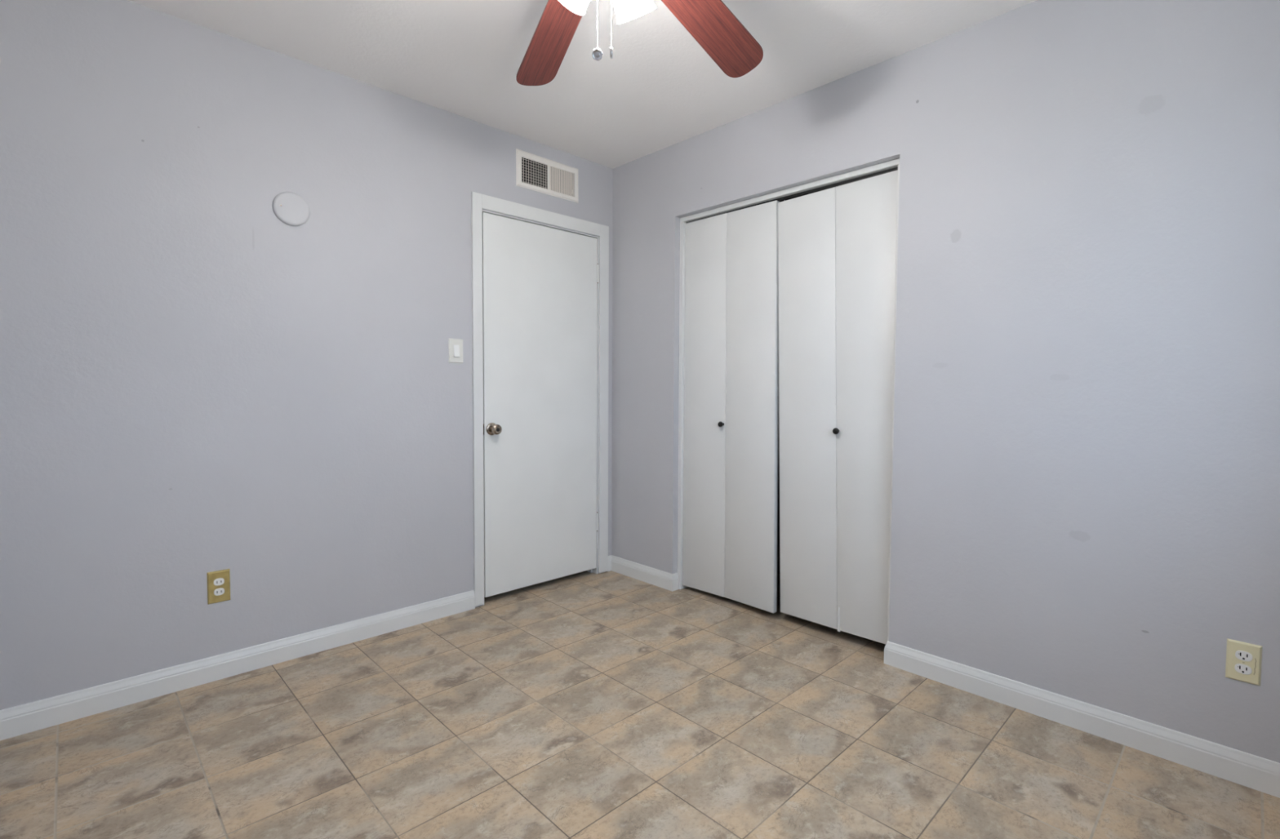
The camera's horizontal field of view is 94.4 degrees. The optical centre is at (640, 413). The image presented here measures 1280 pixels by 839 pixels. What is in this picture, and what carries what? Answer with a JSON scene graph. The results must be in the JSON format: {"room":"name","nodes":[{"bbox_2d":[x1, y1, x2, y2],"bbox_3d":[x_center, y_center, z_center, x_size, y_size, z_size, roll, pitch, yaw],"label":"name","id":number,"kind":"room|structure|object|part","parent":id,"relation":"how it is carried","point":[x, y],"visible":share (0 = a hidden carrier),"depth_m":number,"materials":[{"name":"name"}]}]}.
{"room":"empty bedroom","nodes":[
{"label":"empty bedroom","id":0,"kind":"room"},
{"bbox_2d":[0,0,613,710],"bbox_3d":[-1.218,-0.218,2.706,2.790,2.451,0.120,-2,3,-44],"label":"wall","id":1,"kind":"structure","parent":0,"point":[196,381],"depth_m":2.24,"materials":[{"name":"paint"}]},
{"bbox_2d":[206,568,230,604],"bbox_3d":[-1.616,0.666,2.274,0.073,0.123,0.008,-2,3,-44],"label":"wall outlet","id":2,"kind":"object","parent":1,"relation":"attached to","point":[218,581],"visible":1,"depth_m":2.27,"materials":[{"name":"gold metal"}]},
{"bbox_2d":[213,587,224,595],"bbox_3d":[-1.614,0.685,2.273,0.034,0.028,0.002,-2,3,-44],"label":"receptacle","id":3,"kind":"object","parent":2,"relation":"attached to","point":[217,591],"depth_m":2.27,"materials":[{"name":"white plastic"}]},
{"bbox_2d":[213,577,224,586],"bbox_3d":[-1.614,0.646,2.271,0.034,0.028,0.002,-2,3,-44],"label":"receptacle","id":4,"kind":"object","parent":2,"relation":"attached to","point":[217,581],"depth_m":2.27,"materials":[{"name":"white plastic"}]},
{"bbox_2d":[0,590,475,740],"bbox_3d":[-1.472,0.972,2.424,1.735,0.092,0.013,-2,3,-44],"label":"baseboard","id":5,"kind":"structure","parent":1,"relation":"attached to","point":[16,721],"depth_m":2.26,"materials":[{"name":"wood"}]},
{"bbox_2d":[272,191,310,226],"bbox_3d":[-1.410,-0.827,2.399,0.134,0.134,0.014,-2,3,-44],"label":"round cover plate","id":6,"kind":"object","parent":1,"relation":"attached to","point":[291,209],"visible":1,"depth_m":2.39,"materials":[{"name":"grey paint"}]},
{"bbox_2d":[448,338,462,363],"bbox_3d":[-0.904,-0.306,2.913,0.076,0.118,0.012,-2,3,-44],"label":"light switch","id":7,"kind":"object","parent":1,"relation":"attached to","point":[455,345],"visible":1,"depth_m":2.91,"materials":[{"name":"white plastic"}]},
{"bbox_3d":[-0.904,-0.306,2.914,0.034,0.065,0.001,-2,3,-44],"label":"switch frame","id":8,"kind":"part","parent":7,"relation":"part of","materials":[{"name":"white plastic"}]},
{"bbox_2d":[481,212,598,597],"bbox_3d":[-0.520,-0.038,3.290,0.756,1.978,0.099,-2,3,-44],"label":"door","id":9,"kind":"structure","parent":1,"relation":"in","point":[540,282],"depth_m":3.27,"materials":[{"name":"wood"}]},
{"bbox_3d":[-0.746,0.084,3.046,0.054,0.054,0.053,-2,3,-44],"label":"knob","id":10,"kind":"part","parent":9,"relation":"part of","materials":[{"name":"silver metal"}]},
{"bbox_2d":[471,191,608,606],"bbox_3d":[-0.562,-0.064,3.338,0.894,2.096,0.134,-2,3,-44],"label":"door frame","id":11,"kind":"structure","parent":1,"relation":"attached to","point":[479,202],"depth_m":3.18,"materials":[{"name":"wood"}]},
{"bbox_3d":[-0.823,-0.057,3.002,0.052,2.085,0.014,-2,3,-44],"label":"casing","id":12,"kind":"part","parent":11,"relation":"part of","materials":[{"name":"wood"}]},
{"bbox_3d":[-0.521,-1.074,3.247,0.774,0.070,0.014,-2,3,-44],"label":"head casing","id":13,"kind":"part","parent":11,"relation":"part of","materials":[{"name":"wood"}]},
{"bbox_3d":[-0.224,-0.074,3.581,0.068,2.092,0.014,-2,3,-44],"label":"casing","id":14,"kind":"part","parent":11,"relation":"part of","materials":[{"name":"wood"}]},
{"bbox_2d":[515,148,577,203],"bbox_3d":[-0.502,-1.298,3.257,0.412,0.192,0.012,-2,3,-44],"label":"air vent","id":15,"kind":"object","parent":1,"relation":"in","point":[534,172],"visible":1,"depth_m":3.25,"materials":[{"name":"white metal"}]},
{"bbox_2d":[128,0,1036,168],"bbox_3d":[-0.132,-1.445,2.112,3.590,0.060,4.160,-2,3,-44],"label":"ceiling","id":16,"kind":"structure","parent":0,"point":[660,89],"depth_m":2.33,"materials":[{"name":"paint"}]},
{"bbox_2d":[515,0,763,85],"bbox_3d":[-0.051,-1.160,1.589,1.226,0.466,1.270,-2,3,-44],"label":"ceiling fan","id":17,"kind":"object","parent":16,"relation":"hanging from","point":[713,26],"visible":1,"depth_m":1.90,"materials":[{"name":"brown wood"}]},
{"bbox_3d":[-0.279,-1.231,1.923,0.142,0.142,0.475,-1,3,-28],"label":"fan blade","id":18,"kind":"part","parent":17,"relation":"part of","materials":[{"name":"brown wood"}]},
{"bbox_3d":[-0.183,-1.137,1.566,0.122,0.136,0.127,-2,3,-44],"label":"lamp shade","id":19,"kind":"part","parent":17,"relation":"part of","materials":[{"name":"white glass"}]},
{"bbox_3d":[-0.022,-1.139,1.633,0.131,0.136,0.117,-2,3,-44],"label":"lamp shade","id":20,"kind":"part","parent":17,"relation":"part of","materials":[{"name":"white glass"}]},
{"bbox_3d":[0.213,-1.226,1.854,0.142,0.142,0.475,3,3,44],"label":"fan blade","id":21,"kind":"part","parent":17,"relation":"part of","materials":[{"name":"brown wood"}]},
{"bbox_2d":[0,570,1279,838],"bbox_3d":[-0.145,1.064,2.216,3.590,0.060,4.160,-2,3,-44],"label":"floor","id":22,"kind":"structure","parent":0,"point":[585,704],"depth_m":1.85,"materials":[{"name":"tile"}]},
{"bbox_2d":[611,0,1279,763],"bbox_3d":[0.926,-0.202,2.581,0.120,2.451,3.280,-2,3,-44],"label":"wall","id":23,"kind":"structure","parent":0,"point":[1086,504],"depth_m":1.98,"materials":[{"name":"paint"}]},
{"bbox_2d":[608,555,678,591],"bbox_3d":[0.003,0.935,3.489,0.532,0.092,0.052,3,3,43],"label":"baseboard","id":24,"kind":"structure","parent":23,"relation":"attached to","point":[658,578],"depth_m":3.46,"materials":[{"name":"wood"}]},
{"bbox_2d":[682,200,779,613],"bbox_3d":[0.453,-0.028,3.070,0.064,2.010,0.610,-2,3,-44],"label":"door","id":25,"kind":"structure","parent":23,"relation":"in","point":[731,343],"depth_m":3.04,"materials":[{"name":"paint"}]},
{"bbox_3d":[0.354,-0.032,3.195,0.033,2.006,0.294,-2,3,-44],"label":"panel","id":26,"kind":"part","parent":25,"relation":"part of","materials":[{"name":"paint"}]},
{"bbox_3d":[0.420,0.058,3.083,0.032,0.029,0.029,-2,3,-44],"label":"knob","id":27,"kind":"part","parent":25,"relation":"part of","materials":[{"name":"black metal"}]},
{"bbox_3d":[0.554,-0.025,2.972,0.052,1.998,0.328,-2,3,-44],"label":"panel","id":28,"kind":"part","parent":25,"relation":"part of","materials":[{"name":"paint"}]},
{"bbox_2d":[677,158,899,641],"bbox_3d":[0.661,-0.022,2.889,0.081,2.062,1.212,-2,3,-44],"label":"door frame","id":29,"kind":"structure","parent":23,"relation":"attached to","point":[893,165],"depth_m":2.95,"materials":[{"name":"wood"}]},
{"bbox_2d":[777,169,897,644],"bbox_3d":[0.849,-0.019,2.661,0.062,1.991,0.573,-2,3,-44],"label":"door","id":30,"kind":"structure","parent":23,"relation":"in","point":[837,246],"depth_m":2.63,"materials":[{"name":"paint"}]},
{"bbox_3d":[0.779,-0.018,2.755,0.032,1.972,0.342,-2,3,-44],"label":"panel","id":31,"kind":"part","parent":30,"relation":"part of","materials":[{"name":"paint"}]},
{"bbox_3d":[0.868,0.079,2.623,0.032,0.029,0.029,-2,3,-44],"label":"knob","id":32,"kind":"part","parent":30,"relation":"part of","materials":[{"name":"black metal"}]},
{"bbox_3d":[0.962,-0.011,2.565,0.034,1.973,0.278,-2,3,-44],"label":"panel","id":33,"kind":"part","parent":30,"relation":"part of","materials":[{"name":"paint"}]},
{"bbox_2d":[884,640,1279,798],"bbox_3d":[1.481,1.006,1.981,0.051,0.092,1.326,-2,3,-44],"label":"baseboard","id":34,"kind":"structure","parent":23,"relation":"attached to","point":[1260,774],"depth_m":1.93,"materials":[{"name":"wood"}]},
{"bbox_2d":[1225,638,1262,685],"bbox_3d":[1.724,0.713,1.695,0.008,0.115,0.071,-2,3,-44],"label":"wall outlet","id":35,"kind":"object","parent":23,"relation":"attached to","point":[1243,660],"visible":1,"depth_m":1.69,"materials":[{"name":"beige plastic"}]},
{"bbox_2d":[1234,663,1251,675],"bbox_3d":[1.722,0.732,1.694,0.002,0.028,0.034,-2,3,-44],"label":"receptacle","id":36,"kind":"object","parent":35,"relation":"attached to","point":[1239,668],"depth_m":1.69,"materials":[{"name":"white plastic"}]},
{"bbox_2d":[1235,650,1252,661],"bbox_3d":[1.722,0.693,1.692,0.002,0.028,0.034,-2,3,-44],"label":"receptacle","id":37,"kind":"object","parent":35,"relation":"attached to","point":[1240,655],"depth_m":1.69,"materials":[{"name":"white plastic"}]}
]}

